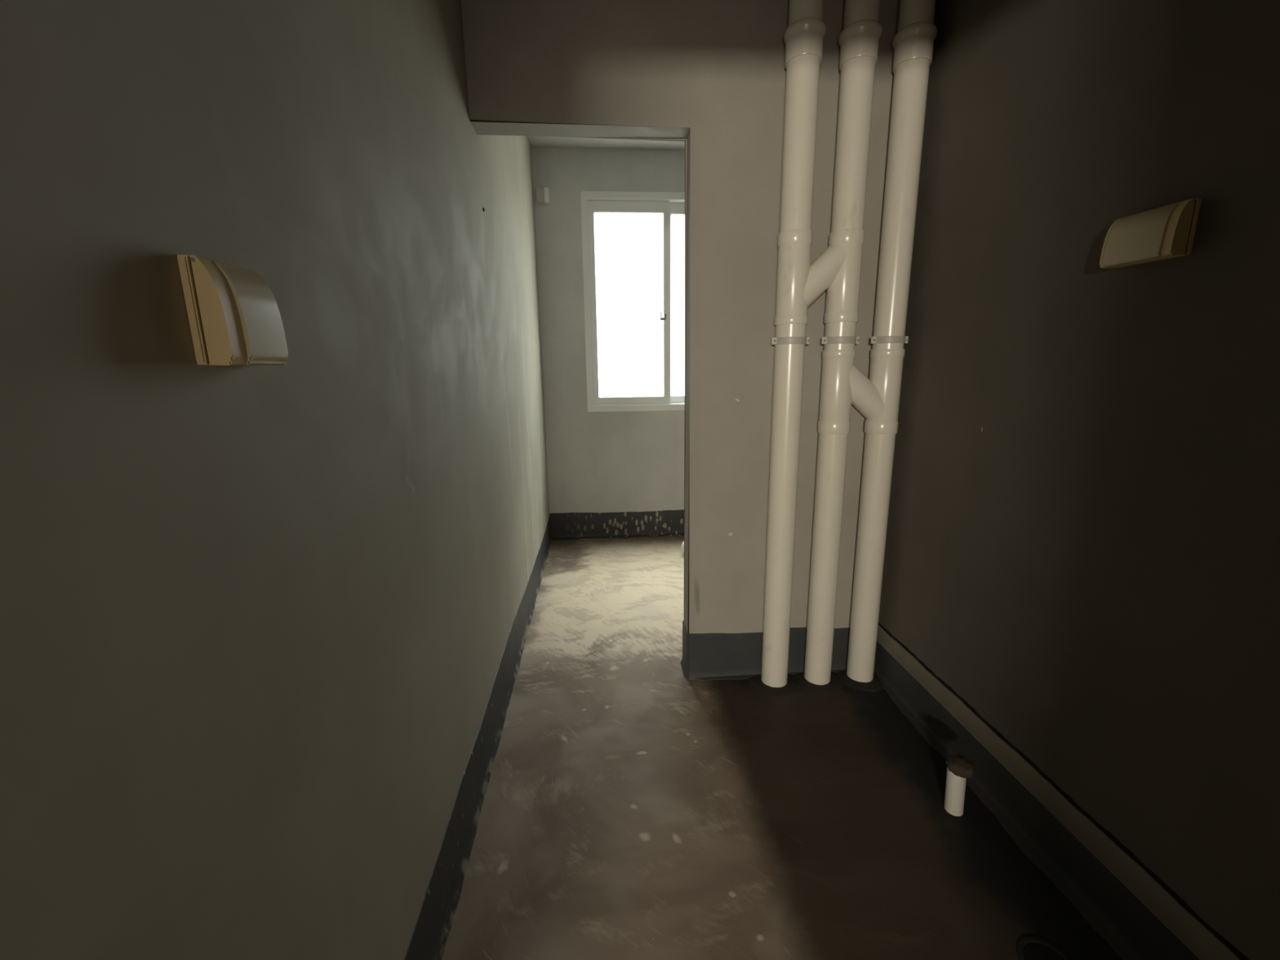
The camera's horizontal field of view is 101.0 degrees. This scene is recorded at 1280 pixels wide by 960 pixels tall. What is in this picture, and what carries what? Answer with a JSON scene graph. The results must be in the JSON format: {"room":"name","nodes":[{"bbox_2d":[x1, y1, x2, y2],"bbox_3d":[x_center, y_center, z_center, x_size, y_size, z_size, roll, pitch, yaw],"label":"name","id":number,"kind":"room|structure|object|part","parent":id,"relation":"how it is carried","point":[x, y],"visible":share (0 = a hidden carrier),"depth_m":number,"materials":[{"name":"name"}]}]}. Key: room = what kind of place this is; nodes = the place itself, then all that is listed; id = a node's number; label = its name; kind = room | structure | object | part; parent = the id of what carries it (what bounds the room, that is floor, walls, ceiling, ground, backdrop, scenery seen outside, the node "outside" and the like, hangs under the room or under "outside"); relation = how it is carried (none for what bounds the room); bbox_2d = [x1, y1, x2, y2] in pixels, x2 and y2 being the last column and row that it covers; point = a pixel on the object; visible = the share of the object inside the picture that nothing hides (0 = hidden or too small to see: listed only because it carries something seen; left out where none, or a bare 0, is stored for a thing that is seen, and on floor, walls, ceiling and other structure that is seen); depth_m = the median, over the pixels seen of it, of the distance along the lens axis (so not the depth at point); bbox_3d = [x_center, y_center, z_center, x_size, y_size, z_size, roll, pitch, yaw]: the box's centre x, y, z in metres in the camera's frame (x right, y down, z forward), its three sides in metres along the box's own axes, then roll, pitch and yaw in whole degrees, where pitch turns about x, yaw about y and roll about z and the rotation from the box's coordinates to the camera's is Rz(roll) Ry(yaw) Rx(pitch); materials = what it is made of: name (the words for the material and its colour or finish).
{"room":"unfinished bathroom","nodes":[
{"label":"unfinished bathroom","id":0,"kind":"room"},
{"bbox_2d":[0,0,549,959],"bbox_3d":[-0.655,-0.433,1.750,0.200,2.810,4.836,-2,12,-4],"label":"wall","id":1,"kind":"structure","parent":0,"point":[255,622],"depth_m":0.62,"materials":[{"name":"paint"}]},
{"bbox_2d":[177,254,288,365],"bbox_3d":[-0.440,-0.180,0.580,0.042,0.107,0.099,-2,12,-4],"label":"wall lamp","id":2,"kind":"object","parent":1,"relation":"attached to","point":[235,319],"visible":1,"depth_m":0.55,"materials":[{"name":"beige plastic"}]},
{"bbox_3d":[-0.455,-0.180,0.578,0.011,0.106,0.099,-2,12,-4],"label":"plate","id":3,"kind":"part","parent":2,"relation":"part of","materials":[{"name":"beige plastic"}]},
{"bbox_3d":[-0.433,-0.183,0.590,0.026,0.107,0.070,-2,12,-4],"label":"raised lid","id":4,"kind":"part","parent":2,"relation":"part of","materials":[{"name":"beige plastic"}]},
{"bbox_2d":[404,515,551,959],"bbox_3d":[-0.529,0.835,1.995,0.019,0.233,4.516,-2,12,-4],"label":"baseboard","id":5,"kind":"structure","parent":1,"relation":"attached to","point":[434,921],"depth_m":1.53,"materials":[{"name":"black paint"}]},
{"bbox_2d":[527,135,684,150],"bbox_3d":[-0.419,-1.482,-0.323,3.600,0.120,8.466,-2,12,-4],"label":"ceiling","id":6,"kind":"structure","parent":0,"point":[535,141],"depth_m":3.57,"materials":[{"name":"paint"}]},
{"bbox_2d":[531,147,684,513],"bbox_3d":[0.065,-0.951,4.075,1.610,2.810,0.200,-2,12,-4],"label":"wall","id":7,"kind":"structure","parent":0,"point":[597,461],"depth_m":3.97,"materials":[{"name":"paint"}]},
{"bbox_2d":[536,186,549,204],"bbox_3d":[-0.677,-1.980,3.670,0.086,0.100,0.037,-2,12,-4],"label":"junction box","id":8,"kind":"object","parent":7,"relation":"attached to","point":[542,194],"visible":1,"depth_m":3.66,"materials":[{"name":"white plastic"}]},
{"bbox_2d":[549,509,684,540],"bbox_3d":[0.090,0.349,4.227,1.610,0.213,0.064,-2,12,-4],"label":"baseboard","id":9,"kind":"structure","parent":7,"relation":"attached to","point":[564,526],"depth_m":4.23,"materials":[{"name":"black paint"}]},
{"bbox_2d":[580,191,684,412],"bbox_3d":[0.197,-1.299,4.023,1.253,1.572,0.234,-2,12,-4],"label":"window","id":10,"kind":"structure","parent":7,"relation":"in","point":[668,204],"depth_m":3.86,"materials":[{"name":"white plastic"}]},
{"bbox_3d":[0.478,-1.310,3.990,0.583,1.436,0.031,-2,12,-4],"label":"sash","id":11,"kind":"part","parent":10,"relation":"part of","materials":[{"name":"white plastic"}]},
{"bbox_2d":[461,0,899,633],"bbox_3d":[0.226,-0.516,2.081,1.610,2.810,0.121,-2,12,-4],"label":"wall","id":12,"kind":"structure","parent":0,"point":[708,76],"depth_m":1.91,"materials":[{"name":"paint"}]},
{"bbox_2d":[680,620,849,679],"bbox_3d":[0.614,0.755,2.322,0.873,0.222,0.138,0,12,4],"label":"baseboard","id":13,"kind":"structure","parent":12,"relation":"attached to","point":[705,656],"depth_m":2.31,"materials":[{"name":"black paint"}]},
{"bbox_2d":[760,0,846,687],"bbox_3d":[0.645,-0.503,1.995,0.308,2.809,0.137,-2,12,-4],"label":"drain pipe","id":14,"kind":"object","parent":12,"relation":"attached to","point":[800,282],"visible":1,"depth_m":1.91,"materials":[{"name":"white plastic"}]},
{"bbox_2d":[804,0,884,684],"bbox_3d":[0.836,-0.508,2.009,0.308,2.809,0.137,-2,12,-4],"label":"drain pipe","id":15,"kind":"object","parent":12,"relation":"attached to","point":[843,384],"visible":0.97,"depth_m":1.96,"materials":[{"name":"white plastic"}]},
{"bbox_2d":[441,535,1122,959],"bbox_3d":[-0.385,1.377,0.302,3.600,0.126,8.466,-2,12,-4],"label":"floor","id":16,"kind":"structure","parent":0,"point":[633,807],"depth_m":1.60,"materials":[{"name":"grey concrete"}]},
{"bbox_2d":[681,541,684,554],"bbox_3d":[0.353,0.491,3.811,0.108,0.108,0.108,-2,12,-4],"label":"pipe stub","id":17,"kind":"object","parent":16,"relation":"on","point":[682,544],"visible":0.23,"depth_m":3.79,"materials":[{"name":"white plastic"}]},
{"bbox_2d":[846,0,937,682],"bbox_3d":[0.948,-0.511,2.017,0.138,2.809,0.137,5,14,26],"label":"drain pipe","id":18,"kind":"object","parent":16,"relation":"on","point":[913,44],"visible":1,"depth_m":1.95,"materials":[{"name":"white plastic"}]},
{"bbox_2d":[944,754,974,816],"bbox_3d":[0.966,0.930,1.606,0.079,0.181,0.080,-2,12,-4],"label":"pipe stub","id":19,"kind":"object","parent":16,"relation":"on","point":[959,768],"visible":1,"depth_m":1.59,"materials":[{"name":"white plastic"}]},
{"bbox_2d":[1016,937,1070,959],"bbox_3d":[0.929,1.104,1.204,0.118,0.010,0.118,-2,12,-4],"label":"floor drain","id":20,"kind":"object","parent":16,"relation":"on","point":[1028,948],"visible":1,"depth_m":1.23,"materials":[{"name":"black metal"}]},
{"bbox_2d":[878,0,1279,959],"bbox_3d":[1.293,-0.100,0.117,0.200,2.810,8.466,-2,12,-4],"label":"wall","id":21,"kind":"structure","parent":0,"point":[1082,540],"depth_m":1.24,"materials":[{"name":"paint"}]},
{"bbox_2d":[873,641,1199,959],"bbox_3d":[1.123,1.032,1.141,0.054,0.173,2.508,-2,12,-4],"label":"baseboard","id":22,"kind":"structure","parent":21,"relation":"attached to","point":[1132,931],"depth_m":1.46,"materials":[{"name":"black paint"}]},
{"bbox_2d":[876,622,1248,959],"bbox_3d":[1.142,0.925,1.118,0.016,0.085,2.498,-2,12,-4],"label":"trim","id":23,"kind":"structure","parent":21,"relation":"attached to","point":[1201,939],"depth_m":1.33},
{"bbox_2d":[1099,198,1201,268],"bbox_3d":[1.081,-0.521,1.127,0.050,0.105,0.157,-2,12,-4],"label":"wall lamp","id":24,"kind":"object","parent":21,"relation":"attached to","point":[1168,231],"visible":1,"depth_m":1.10,"materials":[{"name":"beige plastic"}]}
]}

